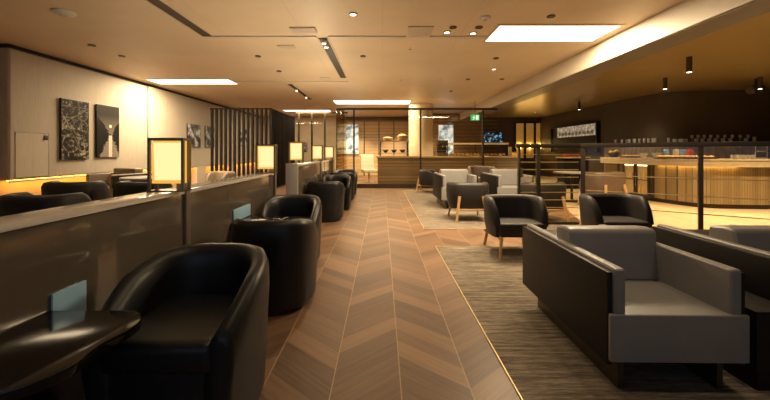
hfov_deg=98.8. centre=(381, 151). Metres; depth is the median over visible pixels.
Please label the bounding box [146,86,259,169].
cladding
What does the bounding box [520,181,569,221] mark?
chair
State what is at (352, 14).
recessed light
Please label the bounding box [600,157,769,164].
countertop
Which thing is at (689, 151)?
snack packet
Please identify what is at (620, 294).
armchair
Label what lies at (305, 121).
wall
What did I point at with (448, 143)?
shelf
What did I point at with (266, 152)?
table lamp
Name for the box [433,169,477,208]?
armchair
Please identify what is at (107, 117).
wall picture
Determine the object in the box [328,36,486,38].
trim strip
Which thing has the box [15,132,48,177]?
access door
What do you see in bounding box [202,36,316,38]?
trim strip
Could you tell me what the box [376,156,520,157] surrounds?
countertop
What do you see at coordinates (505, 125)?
wall
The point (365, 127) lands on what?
wall panel
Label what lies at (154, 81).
diffuser
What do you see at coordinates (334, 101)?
recessed light
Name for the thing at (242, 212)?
flap
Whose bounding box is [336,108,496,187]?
glass screen
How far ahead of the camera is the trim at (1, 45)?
6.90 m
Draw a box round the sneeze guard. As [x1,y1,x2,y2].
[447,143,508,152]
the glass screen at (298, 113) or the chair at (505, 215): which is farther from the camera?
the glass screen at (298, 113)
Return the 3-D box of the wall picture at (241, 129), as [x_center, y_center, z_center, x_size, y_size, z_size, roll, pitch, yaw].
[-6.112,-0.625,14.650,0.033,0.750,0.900,0,0,0]
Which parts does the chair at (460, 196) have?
leg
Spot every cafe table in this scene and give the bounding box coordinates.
[119,175,151,181]
[553,171,580,202]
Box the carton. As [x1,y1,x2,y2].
[508,147,511,155]
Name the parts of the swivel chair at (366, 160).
backrest, seat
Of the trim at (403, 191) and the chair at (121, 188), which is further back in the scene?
the trim at (403, 191)
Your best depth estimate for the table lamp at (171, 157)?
2.13 m
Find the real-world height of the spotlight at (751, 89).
0.377 m
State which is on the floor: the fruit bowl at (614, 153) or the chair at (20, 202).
the chair at (20, 202)
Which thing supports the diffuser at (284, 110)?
attached to the recessed light at (282, 110)
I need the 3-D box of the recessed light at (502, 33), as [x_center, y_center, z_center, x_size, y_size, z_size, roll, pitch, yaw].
[2.535,-1.794,5.015,1.810,0.012,0.750,0,0,0]
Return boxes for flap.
[51,280,85,310]
[233,204,250,219]
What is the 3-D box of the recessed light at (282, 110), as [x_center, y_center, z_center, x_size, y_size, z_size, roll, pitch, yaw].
[-3.250,-1.794,14.350,2.080,0.012,0.580,0,0,0]
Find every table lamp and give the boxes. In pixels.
[146,138,191,191]
[255,144,277,172]
[289,142,303,162]
[312,145,322,160]
[324,146,333,159]
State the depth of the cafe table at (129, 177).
5.54 m
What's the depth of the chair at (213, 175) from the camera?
9.00 m
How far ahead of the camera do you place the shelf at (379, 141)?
11.36 m
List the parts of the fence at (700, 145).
post, rail, post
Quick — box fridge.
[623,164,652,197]
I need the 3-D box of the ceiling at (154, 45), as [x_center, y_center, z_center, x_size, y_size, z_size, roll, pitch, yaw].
[-1.800,-1.850,7.000,10.800,0.100,20.000,0,0,0]
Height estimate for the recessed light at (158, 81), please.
0.012 m
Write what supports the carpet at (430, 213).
on the floor
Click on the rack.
(756, 151)
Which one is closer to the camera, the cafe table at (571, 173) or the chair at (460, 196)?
the chair at (460, 196)
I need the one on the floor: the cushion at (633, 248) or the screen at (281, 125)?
the screen at (281, 125)
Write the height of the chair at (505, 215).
0.674 m
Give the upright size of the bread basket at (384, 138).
0.140 m
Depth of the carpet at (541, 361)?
1.92 m
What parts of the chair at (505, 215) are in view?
leg, leg, seat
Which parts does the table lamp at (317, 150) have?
opal panel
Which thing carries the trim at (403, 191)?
on the carpet at (430, 213)
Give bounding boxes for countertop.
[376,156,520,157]
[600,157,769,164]
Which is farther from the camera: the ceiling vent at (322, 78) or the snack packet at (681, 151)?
the ceiling vent at (322, 78)
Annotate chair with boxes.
[0,192,91,216]
[41,180,110,200]
[81,243,269,399]
[113,180,172,196]
[205,171,235,181]
[231,218,318,315]
[259,194,321,259]
[307,181,344,222]
[321,175,351,209]
[329,173,354,200]
[335,169,356,194]
[360,154,376,182]
[416,169,435,191]
[446,181,488,222]
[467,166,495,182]
[483,194,548,259]
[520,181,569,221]
[577,171,627,203]
[579,193,653,228]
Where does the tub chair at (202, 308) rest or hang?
on the floor
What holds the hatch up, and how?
attached to the wall at (681, 114)
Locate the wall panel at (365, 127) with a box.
[339,121,408,175]
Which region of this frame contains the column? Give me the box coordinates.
[409,103,432,155]
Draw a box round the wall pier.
[191,166,205,183]
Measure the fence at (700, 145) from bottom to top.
1.335 m
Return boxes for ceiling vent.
[277,45,295,48]
[289,27,317,32]
[320,77,331,80]
[406,26,433,36]
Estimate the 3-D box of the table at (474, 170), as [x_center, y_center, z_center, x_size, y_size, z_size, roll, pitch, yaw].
[2.986,0.817,9.893,0.828,0.776,0.775,0,0,10]
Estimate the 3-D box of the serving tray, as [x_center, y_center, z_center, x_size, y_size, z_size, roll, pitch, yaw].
[6.908,0.142,7.218,0.600,0.015,0.280,0,0,0]
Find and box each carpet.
[403,190,567,228]
[436,246,769,399]
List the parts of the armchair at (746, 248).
panel, armrest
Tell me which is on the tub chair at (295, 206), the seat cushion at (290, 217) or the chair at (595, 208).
the seat cushion at (290, 217)
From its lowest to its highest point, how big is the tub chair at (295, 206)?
0.700 m
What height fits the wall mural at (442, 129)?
1.400 m
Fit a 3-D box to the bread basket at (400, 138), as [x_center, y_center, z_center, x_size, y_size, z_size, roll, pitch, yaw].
[0.720,-0.509,11.600,0.400,0.238,0.400,0,0,0]
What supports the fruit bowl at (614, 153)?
on the counter at (713, 169)
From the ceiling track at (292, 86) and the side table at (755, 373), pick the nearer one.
the side table at (755, 373)
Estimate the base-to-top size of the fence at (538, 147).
1.330 m
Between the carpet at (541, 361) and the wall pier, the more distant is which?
the wall pier
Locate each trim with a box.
[0,44,259,116]
[9,162,254,182]
[403,191,483,229]
[435,246,522,399]
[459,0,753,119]
[462,0,769,119]
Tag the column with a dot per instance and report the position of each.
(414, 126)
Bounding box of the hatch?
[550,121,600,151]
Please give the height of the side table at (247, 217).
0.560 m
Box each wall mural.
[339,124,358,153]
[438,125,453,154]
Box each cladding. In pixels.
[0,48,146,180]
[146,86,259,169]
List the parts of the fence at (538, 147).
post, post, rail, rail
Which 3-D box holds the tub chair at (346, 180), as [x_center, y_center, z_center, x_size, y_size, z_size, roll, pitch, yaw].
[-0.971,0.850,7.062,0.650,0.700,0.595,0,0,-3]
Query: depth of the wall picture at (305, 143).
16.57 m
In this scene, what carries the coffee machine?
on the counter at (391, 169)
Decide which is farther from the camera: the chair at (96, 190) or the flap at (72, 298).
the chair at (96, 190)
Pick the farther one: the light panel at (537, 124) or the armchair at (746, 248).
the light panel at (537, 124)
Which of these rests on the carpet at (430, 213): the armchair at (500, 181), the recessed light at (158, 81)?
the armchair at (500, 181)
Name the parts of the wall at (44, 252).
cap rail, post, post, panel, cap rail, post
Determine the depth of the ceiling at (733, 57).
7.45 m
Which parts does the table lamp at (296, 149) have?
lamp shade, opal panel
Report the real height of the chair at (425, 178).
0.674 m
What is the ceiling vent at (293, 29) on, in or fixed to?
in the ceiling at (154, 45)
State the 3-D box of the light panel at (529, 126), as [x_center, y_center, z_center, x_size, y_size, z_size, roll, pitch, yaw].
[7.470,-0.600,16.680,0.500,1.800,0.120,0,0,0]
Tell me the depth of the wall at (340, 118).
17.00 m
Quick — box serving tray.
[678,158,717,158]
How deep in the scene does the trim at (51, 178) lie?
6.15 m
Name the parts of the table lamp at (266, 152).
lamp shade, opal panel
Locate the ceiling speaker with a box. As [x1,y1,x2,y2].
[51,8,76,17]
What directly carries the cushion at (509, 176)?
on the armchair at (500, 181)
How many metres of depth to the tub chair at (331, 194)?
5.60 m
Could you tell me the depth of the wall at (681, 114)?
9.63 m
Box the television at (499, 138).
[484,132,502,142]
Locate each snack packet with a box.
[662,149,669,154]
[673,149,678,154]
[679,149,685,154]
[686,149,693,154]
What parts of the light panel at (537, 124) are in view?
panel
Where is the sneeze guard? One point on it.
(475, 144)
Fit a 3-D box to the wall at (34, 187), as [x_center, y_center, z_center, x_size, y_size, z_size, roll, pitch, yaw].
[-6.730,-0.300,7.000,0.740,3.000,20.000,0,0,0]
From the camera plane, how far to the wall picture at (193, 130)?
10.73 m
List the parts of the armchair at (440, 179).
panel, armrest, seat, armrest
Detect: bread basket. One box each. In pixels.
[382,137,392,140]
[397,134,407,140]
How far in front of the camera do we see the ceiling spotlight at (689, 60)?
6.04 m
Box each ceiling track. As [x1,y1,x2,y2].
[144,0,213,35]
[287,84,312,99]
[317,38,346,77]
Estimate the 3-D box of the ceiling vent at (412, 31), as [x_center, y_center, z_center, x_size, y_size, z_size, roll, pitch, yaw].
[0.557,-1.788,4.918,0.371,0.024,0.406,0,0,0]
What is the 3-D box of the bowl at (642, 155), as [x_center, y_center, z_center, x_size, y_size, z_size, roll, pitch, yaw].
[6.651,0.085,8.398,0.200,0.130,0.200,0,0,0]
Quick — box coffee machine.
[436,140,447,155]
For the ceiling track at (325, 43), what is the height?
0.066 m
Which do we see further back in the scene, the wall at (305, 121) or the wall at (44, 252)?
the wall at (305, 121)
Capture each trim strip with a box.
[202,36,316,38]
[234,81,347,82]
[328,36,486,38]
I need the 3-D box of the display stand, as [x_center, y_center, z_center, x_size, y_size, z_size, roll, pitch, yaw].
[0.425,-0.125,11.600,1.050,0.530,0.480,0,0,0]
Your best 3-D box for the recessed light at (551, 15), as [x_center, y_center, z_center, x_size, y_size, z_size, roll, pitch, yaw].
[2.237,-1.793,4.368,0.110,0.014,0.110,0,0,0]
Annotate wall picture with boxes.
[59,98,88,159]
[96,104,118,157]
[187,123,200,146]
[205,126,210,147]
[241,129,246,145]
[304,142,306,151]
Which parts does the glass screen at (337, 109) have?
rail, rail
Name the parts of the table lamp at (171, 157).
opal panel, lamp shade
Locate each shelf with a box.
[379,141,409,141]
[448,143,508,144]
[556,157,590,188]
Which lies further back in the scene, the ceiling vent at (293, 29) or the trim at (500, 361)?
the ceiling vent at (293, 29)
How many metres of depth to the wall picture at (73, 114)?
6.52 m
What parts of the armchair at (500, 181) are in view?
panel, armrest, seat, armrest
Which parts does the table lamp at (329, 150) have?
opal panel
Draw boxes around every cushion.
[99,294,235,374]
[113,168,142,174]
[289,216,309,218]
[439,169,467,184]
[490,169,516,184]
[557,225,657,279]
[709,225,769,251]
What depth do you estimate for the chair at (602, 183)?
6.99 m
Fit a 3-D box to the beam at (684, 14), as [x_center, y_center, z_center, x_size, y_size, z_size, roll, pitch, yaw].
[3.805,-1.633,7.000,0.450,0.335,20.000,0,0,0]
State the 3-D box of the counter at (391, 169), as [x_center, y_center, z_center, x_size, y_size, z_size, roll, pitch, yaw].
[2.275,0.670,11.590,4.950,1.060,0.680,0,0,0]
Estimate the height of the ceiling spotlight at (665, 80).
0.264 m
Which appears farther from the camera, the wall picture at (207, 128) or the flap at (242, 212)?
the wall picture at (207, 128)
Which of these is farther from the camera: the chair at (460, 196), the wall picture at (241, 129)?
the wall picture at (241, 129)
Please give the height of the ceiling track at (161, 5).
0.014 m
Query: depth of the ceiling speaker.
4.20 m
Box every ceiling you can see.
[0,0,682,116]
[484,12,769,117]
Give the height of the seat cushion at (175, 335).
0.130 m
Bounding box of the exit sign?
[471,115,478,119]
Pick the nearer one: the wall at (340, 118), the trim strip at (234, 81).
the trim strip at (234, 81)
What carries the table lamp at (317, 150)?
attached to the wall at (44, 252)
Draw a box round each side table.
[0,311,141,399]
[231,216,288,225]
[723,291,769,390]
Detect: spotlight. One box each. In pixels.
[663,78,667,88]
[686,56,692,72]
[745,79,765,93]
[757,77,762,88]
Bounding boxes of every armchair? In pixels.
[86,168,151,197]
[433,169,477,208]
[480,169,533,193]
[523,224,749,388]
[652,224,769,299]
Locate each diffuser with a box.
[149,80,235,83]
[284,110,329,110]
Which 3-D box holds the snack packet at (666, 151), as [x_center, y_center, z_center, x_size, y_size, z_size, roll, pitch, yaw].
[6.959,0.040,8.082,0.154,0.216,0.060,0,0,0]
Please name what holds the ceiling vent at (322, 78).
in the ceiling at (154, 45)
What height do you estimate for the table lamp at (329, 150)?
0.346 m
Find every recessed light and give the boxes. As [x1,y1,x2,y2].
[144,79,239,84]
[282,110,331,111]
[332,100,411,103]
[349,12,356,16]
[482,24,626,42]
[546,14,555,18]
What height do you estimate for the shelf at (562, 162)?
1.040 m
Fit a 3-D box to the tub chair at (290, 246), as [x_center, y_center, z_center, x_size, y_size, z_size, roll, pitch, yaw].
[-0.860,0.850,2.667,0.650,0.700,0.595,0,0,0]
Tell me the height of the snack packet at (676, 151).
0.205 m
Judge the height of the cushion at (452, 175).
0.359 m
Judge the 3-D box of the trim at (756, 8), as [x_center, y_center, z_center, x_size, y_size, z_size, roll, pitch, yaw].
[3.817,-1.460,7.000,0.435,0.010,20.000,0,0,0]
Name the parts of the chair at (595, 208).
seat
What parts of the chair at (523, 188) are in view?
leg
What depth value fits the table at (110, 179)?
6.91 m
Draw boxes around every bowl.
[607,150,619,156]
[639,153,647,157]
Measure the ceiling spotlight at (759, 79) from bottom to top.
0.284 m
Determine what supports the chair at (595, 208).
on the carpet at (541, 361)
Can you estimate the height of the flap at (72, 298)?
0.160 m
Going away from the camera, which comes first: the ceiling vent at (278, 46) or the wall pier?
the ceiling vent at (278, 46)
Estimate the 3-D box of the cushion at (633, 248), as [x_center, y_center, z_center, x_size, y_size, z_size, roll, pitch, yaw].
[1.464,0.642,2.161,0.550,0.315,0.234,0,0,1]
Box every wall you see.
[0,146,334,399]
[0,163,254,195]
[263,116,338,171]
[339,117,408,120]
[433,114,481,155]
[484,118,538,175]
[539,90,769,176]
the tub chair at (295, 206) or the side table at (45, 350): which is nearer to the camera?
the side table at (45, 350)
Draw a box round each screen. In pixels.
[210,108,294,187]
[296,112,347,169]
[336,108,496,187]
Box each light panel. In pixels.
[514,122,524,157]
[525,122,534,157]
[535,122,540,157]
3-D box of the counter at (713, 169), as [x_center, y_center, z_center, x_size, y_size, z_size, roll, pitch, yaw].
[9.393,0.675,8.075,6.226,1.050,2.931,0,0,0]
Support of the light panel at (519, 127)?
attached to the wall at (505, 125)
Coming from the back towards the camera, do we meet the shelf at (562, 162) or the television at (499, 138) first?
the television at (499, 138)
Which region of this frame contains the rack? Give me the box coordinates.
[755,146,769,158]
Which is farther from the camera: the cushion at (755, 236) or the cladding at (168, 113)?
the cladding at (168, 113)
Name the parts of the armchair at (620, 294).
panel, panel, armrest, armrest, seat, panel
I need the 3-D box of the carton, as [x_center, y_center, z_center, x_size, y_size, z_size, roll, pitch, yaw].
[4.500,-0.020,11.600,0.100,0.320,0.100,0,0,0]
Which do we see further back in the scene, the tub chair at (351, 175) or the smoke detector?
the tub chair at (351, 175)
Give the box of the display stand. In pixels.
[379,141,409,155]
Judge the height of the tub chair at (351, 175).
0.700 m
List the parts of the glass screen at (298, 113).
frame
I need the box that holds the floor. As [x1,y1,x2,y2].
[258,176,769,399]
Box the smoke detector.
[480,15,490,21]
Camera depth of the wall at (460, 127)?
15.20 m
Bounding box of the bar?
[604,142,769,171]
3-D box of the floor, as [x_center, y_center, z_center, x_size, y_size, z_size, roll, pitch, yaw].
[3.400,1.248,7.000,21.200,0.105,20.000,0,0,0]
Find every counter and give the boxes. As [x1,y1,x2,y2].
[376,156,520,183]
[600,157,769,208]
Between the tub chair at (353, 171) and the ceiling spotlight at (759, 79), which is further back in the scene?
the tub chair at (353, 171)
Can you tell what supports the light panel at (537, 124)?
attached to the wall at (505, 125)
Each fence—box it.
[515,144,579,224]
[581,141,769,228]

